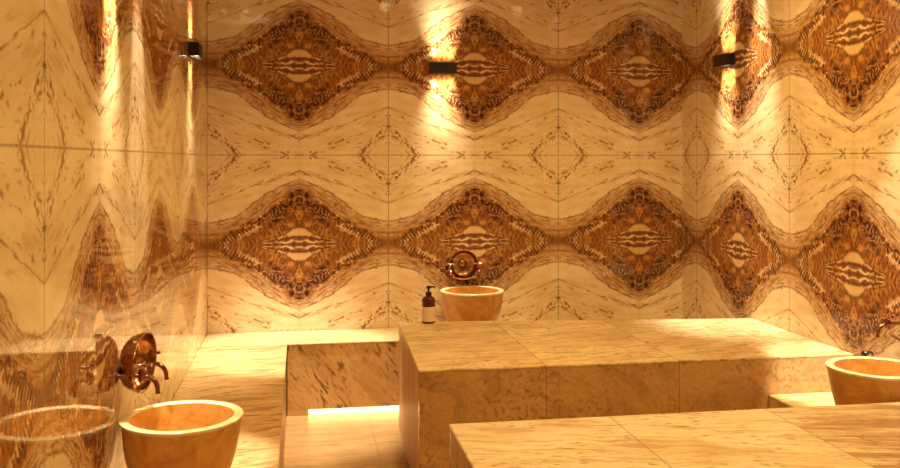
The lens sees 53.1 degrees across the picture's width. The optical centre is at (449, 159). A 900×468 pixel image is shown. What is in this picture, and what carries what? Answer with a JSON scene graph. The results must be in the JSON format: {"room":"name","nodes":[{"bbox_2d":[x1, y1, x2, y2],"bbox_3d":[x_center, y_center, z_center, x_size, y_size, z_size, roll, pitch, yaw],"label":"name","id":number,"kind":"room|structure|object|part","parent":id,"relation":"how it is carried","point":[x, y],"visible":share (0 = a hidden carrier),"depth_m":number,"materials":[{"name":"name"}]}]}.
{"room":"spa","nodes":[
{"label":"spa","id":0,"kind":"room"},
{"bbox_2d":[0,0,206,467],"bbox_3d":[-0.989,0.100,1.888,0.120,3.000,8.450,0,0,-9],"label":"wall","id":1,"kind":"structure","parent":0,"point":[103,103],"depth_m":2.70,"materials":[{"name":"stone"}]},
{"bbox_2d":[115,332,168,393],"bbox_3d":[-1.059,0.699,3.108,0.145,0.207,0.258,0,0,-9],"label":"faucet","id":2,"kind":"object","parent":1,"relation":"attached to","point":[137,363],"visible":1,"depth_m":3.04,"materials":[{"name":"orange metal"}]},
{"bbox_2d":[115,361,160,393],"bbox_3d":[-1.042,0.733,3.012,0.143,0.105,0.062,0,0,-9],"label":"tap","id":3,"kind":"object","parent":2,"relation":"on","point":[124,373],"depth_m":3.01,"materials":[{"name":"orange metal"}]},
{"bbox_2d":[148,351,168,379],"bbox_3d":[-1.074,0.733,3.205,0.143,0.105,0.062,0,0,-9],"label":"tap","id":4,"kind":"object","parent":2,"relation":"on","point":[152,355],"depth_m":3.19,"materials":[{"name":"orange metal"}]},
{"bbox_2d":[188,42,202,58],"bbox_3d":[-1.421,-0.607,5.025,0.057,0.076,0.184,0,0,-9],"label":"wall light","id":5,"kind":"object","parent":1,"relation":"attached to","point":[195,49],"visible":1,"depth_m":4.94,"materials":[{"name":"black metal"}]},
{"bbox_2d":[284,398,408,467],"bbox_3d":[0.720,1.660,2.112,3.565,0.120,8.570,0,0,-9],"label":"floor","id":6,"kind":"structure","parent":0,"point":[359,437],"depth_m":5.16,"materials":[{"name":"stone"}]},
{"bbox_2d":[172,345,286,467],"bbox_3d":[-0.772,1.375,2.552,0.524,0.450,6.088,0,0,-9],"label":"stone bench","id":7,"kind":"object","parent":6,"relation":"on","point":[251,378],"visible":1,"depth_m":4.50,"materials":[{"name":"stone"}]},
{"bbox_2d":[119,400,242,467],"bbox_3d":[-0.919,1.014,3.090,0.408,0.271,0.406,0,0,-9],"label":"stone basin","id":8,"kind":"object","parent":7,"relation":"on","point":[185,433],"visible":1,"depth_m":2.98,"materials":[{"name":"stone"}]},
{"bbox_3d":[-0.532,1.380,2.592,0.030,0.440,6.088,0,0,-9],"label":"panel","id":9,"kind":"part","parent":7,"relation":"part of","materials":[{"name":"stone"}]},
{"bbox_2d":[201,328,398,415],"bbox_3d":[0.072,1.375,6.003,3.323,0.450,0.439,0,0,-9],"label":"stone ledge","id":10,"kind":"object","parent":6,"relation":"on","point":[344,368],"visible":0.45,"depth_m":5.67,"materials":[{"name":"stone"}]},
{"bbox_3d":[0.364,1.362,5.848,2.797,0.404,0.030,0,0,-9],"label":"panel","id":11,"kind":"part","parent":10,"relation":"part of","materials":[{"name":"stone"}]},
{"bbox_2d":[440,286,503,320],"bbox_3d":[0.148,1.010,6.007,0.426,0.279,0.428,0,0,18],"label":"stone basin","id":12,"kind":"object","parent":10,"relation":"on","point":[460,303],"visible":0.71,"depth_m":5.85,"materials":[{"name":"stone"}]},
{"bbox_2d":[398,318,852,467],"bbox_3d":[0.831,1.284,4.921,2.181,0.632,1.255,0,0,-9],"label":"stone platform","id":13,"kind":"object","parent":6,"relation":"on","point":[451,372],"visible":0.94,"depth_m":4.38,"materials":[{"name":"stone"}]},
{"bbox_3d":[-0.208,1.289,4.745,0.030,0.622,1.186,0,0,-8],"label":"panel","id":14,"kind":"part","parent":13,"relation":"part of","materials":[{"name":"stone"}]},
{"bbox_2d":[422,286,435,323],"bbox_3d":[-0.127,0.859,5.337,0.080,0.218,0.080,0,0,11],"label":"pump bottle","id":15,"kind":"object","parent":13,"relation":"on","point":[428,302],"visible":1,"depth_m":5.30,"materials":[{"name":"brown plastic"}]},
{"bbox_2d":[449,402,899,467],"bbox_3d":[1.196,1.284,2.734,2.181,0.632,1.500,0,0,-9],"label":"stone platform","id":16,"kind":"object","parent":6,"relation":"on","point":[853,435],"visible":1,"depth_m":3.12,"materials":[{"name":"stone"}]},
{"bbox_3d":[1.076,1.289,3.455,2.179,0.622,0.030,0,0,-9],"label":"panel","id":17,"kind":"part","parent":16,"relation":"part of","materials":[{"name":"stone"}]},
{"bbox_3d":[0.137,1.289,2.555,0.030,0.622,1.429,0,0,-9],"label":"panel","id":18,"kind":"part","parent":16,"relation":"part of","materials":[{"name":"stone"}]},
{"bbox_2d":[769,392,834,408],"bbox_3d":[1.852,1.375,4.029,0.459,0.450,0.836,0,0,-9],"label":"stone bench","id":19,"kind":"object","parent":6,"relation":"on","point":[818,398],"visible":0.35,"depth_m":4.33,"materials":[{"name":"stone"}]},
{"bbox_3d":[1.645,1.380,3.995,0.030,0.440,0.836,0,0,-9],"label":"panel","id":20,"kind":"part","parent":19,"relation":"part of","materials":[{"name":"stone"}]},
{"bbox_2d":[825,356,899,404],"bbox_3d":[1.816,1.014,3.822,0.408,0.271,0.406,0,0,39],"label":"stone basin","id":21,"kind":"object","parent":19,"relation":"on","point":[852,379],"visible":0.58,"depth_m":3.75,"materials":[{"name":"stone"}]},
{"bbox_2d":[861,351,873,355],"bbox_3d":[1.955,1.026,4.239,0.090,0.247,0.090,0,0,16],"label":"pump bottle","id":22,"kind":"object","parent":19,"relation":"on","point":[864,353],"visible":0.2,"depth_m":4.23,"materials":[{"name":"brown plastic"}]},
{"bbox_2d":[207,0,681,397],"bbox_3d":[0.026,0.100,6.280,3.325,3.000,0.120,0,0,-9],"label":"wall","id":23,"kind":"structure","parent":0,"point":[345,175],"depth_m":6.19,"materials":[{"name":"stone"}]},
{"bbox_2d":[429,62,456,73],"bbox_3d":[-0.048,-0.627,6.177,0.184,0.076,0.057,0,0,-9],"label":"wall light","id":24,"kind":"object","parent":23,"relation":"attached to","point":[434,67],"visible":1,"depth_m":6.15,"materials":[{"name":"black metal"}]},
{"bbox_2d":[445,250,482,279],"bbox_3d":[0.094,0.722,6.158,0.258,0.207,0.145,0,0,-9],"label":"faucet","id":25,"kind":"object","parent":23,"relation":"attached to","point":[463,264],"visible":1,"depth_m":6.20,"materials":[{"name":"orange metal"}]},
{"bbox_2d":[445,263,454,278],"bbox_3d":[-0.002,0.756,6.141,0.062,0.105,0.143,0,0,-9],"label":"tap","id":26,"kind":"object","parent":25,"relation":"on","point":[450,267],"depth_m":6.13,"materials":[{"name":"orange metal"}]},
{"bbox_2d":[474,262,482,278],"bbox_3d":[0.191,0.756,6.173,0.062,0.105,0.143,0,0,-9],"label":"tap","id":27,"kind":"object","parent":25,"relation":"on","point":[476,264],"depth_m":6.15,"materials":[{"name":"orange metal"}]},
{"bbox_2d":[682,0,899,359],"bbox_3d":[2.409,0.100,2.454,0.120,3.000,8.450,0,0,-9],"label":"wall","id":28,"kind":"structure","parent":0,"point":[791,149],"depth_m":5.04,"materials":[{"name":"stone"}]},
{"bbox_2d":[714,53,734,67],"bbox_3d":[1.763,-0.637,5.788,0.057,0.076,0.184,0,0,-9],"label":"wall light","id":29,"kind":"object","parent":28,"relation":"attached to","point":[726,59],"visible":1,"depth_m":5.74,"materials":[{"name":"black metal"}]},
{"bbox_2d":[875,313,899,340],"bbox_3d":[2.031,0.721,3.927,0.145,0.207,0.402,0,0,-9],"label":"faucet","id":30,"kind":"object","parent":28,"relation":"attached to","point":[887,324],"visible":1,"depth_m":4.08,"materials":[{"name":"orange metal"}]}
]}

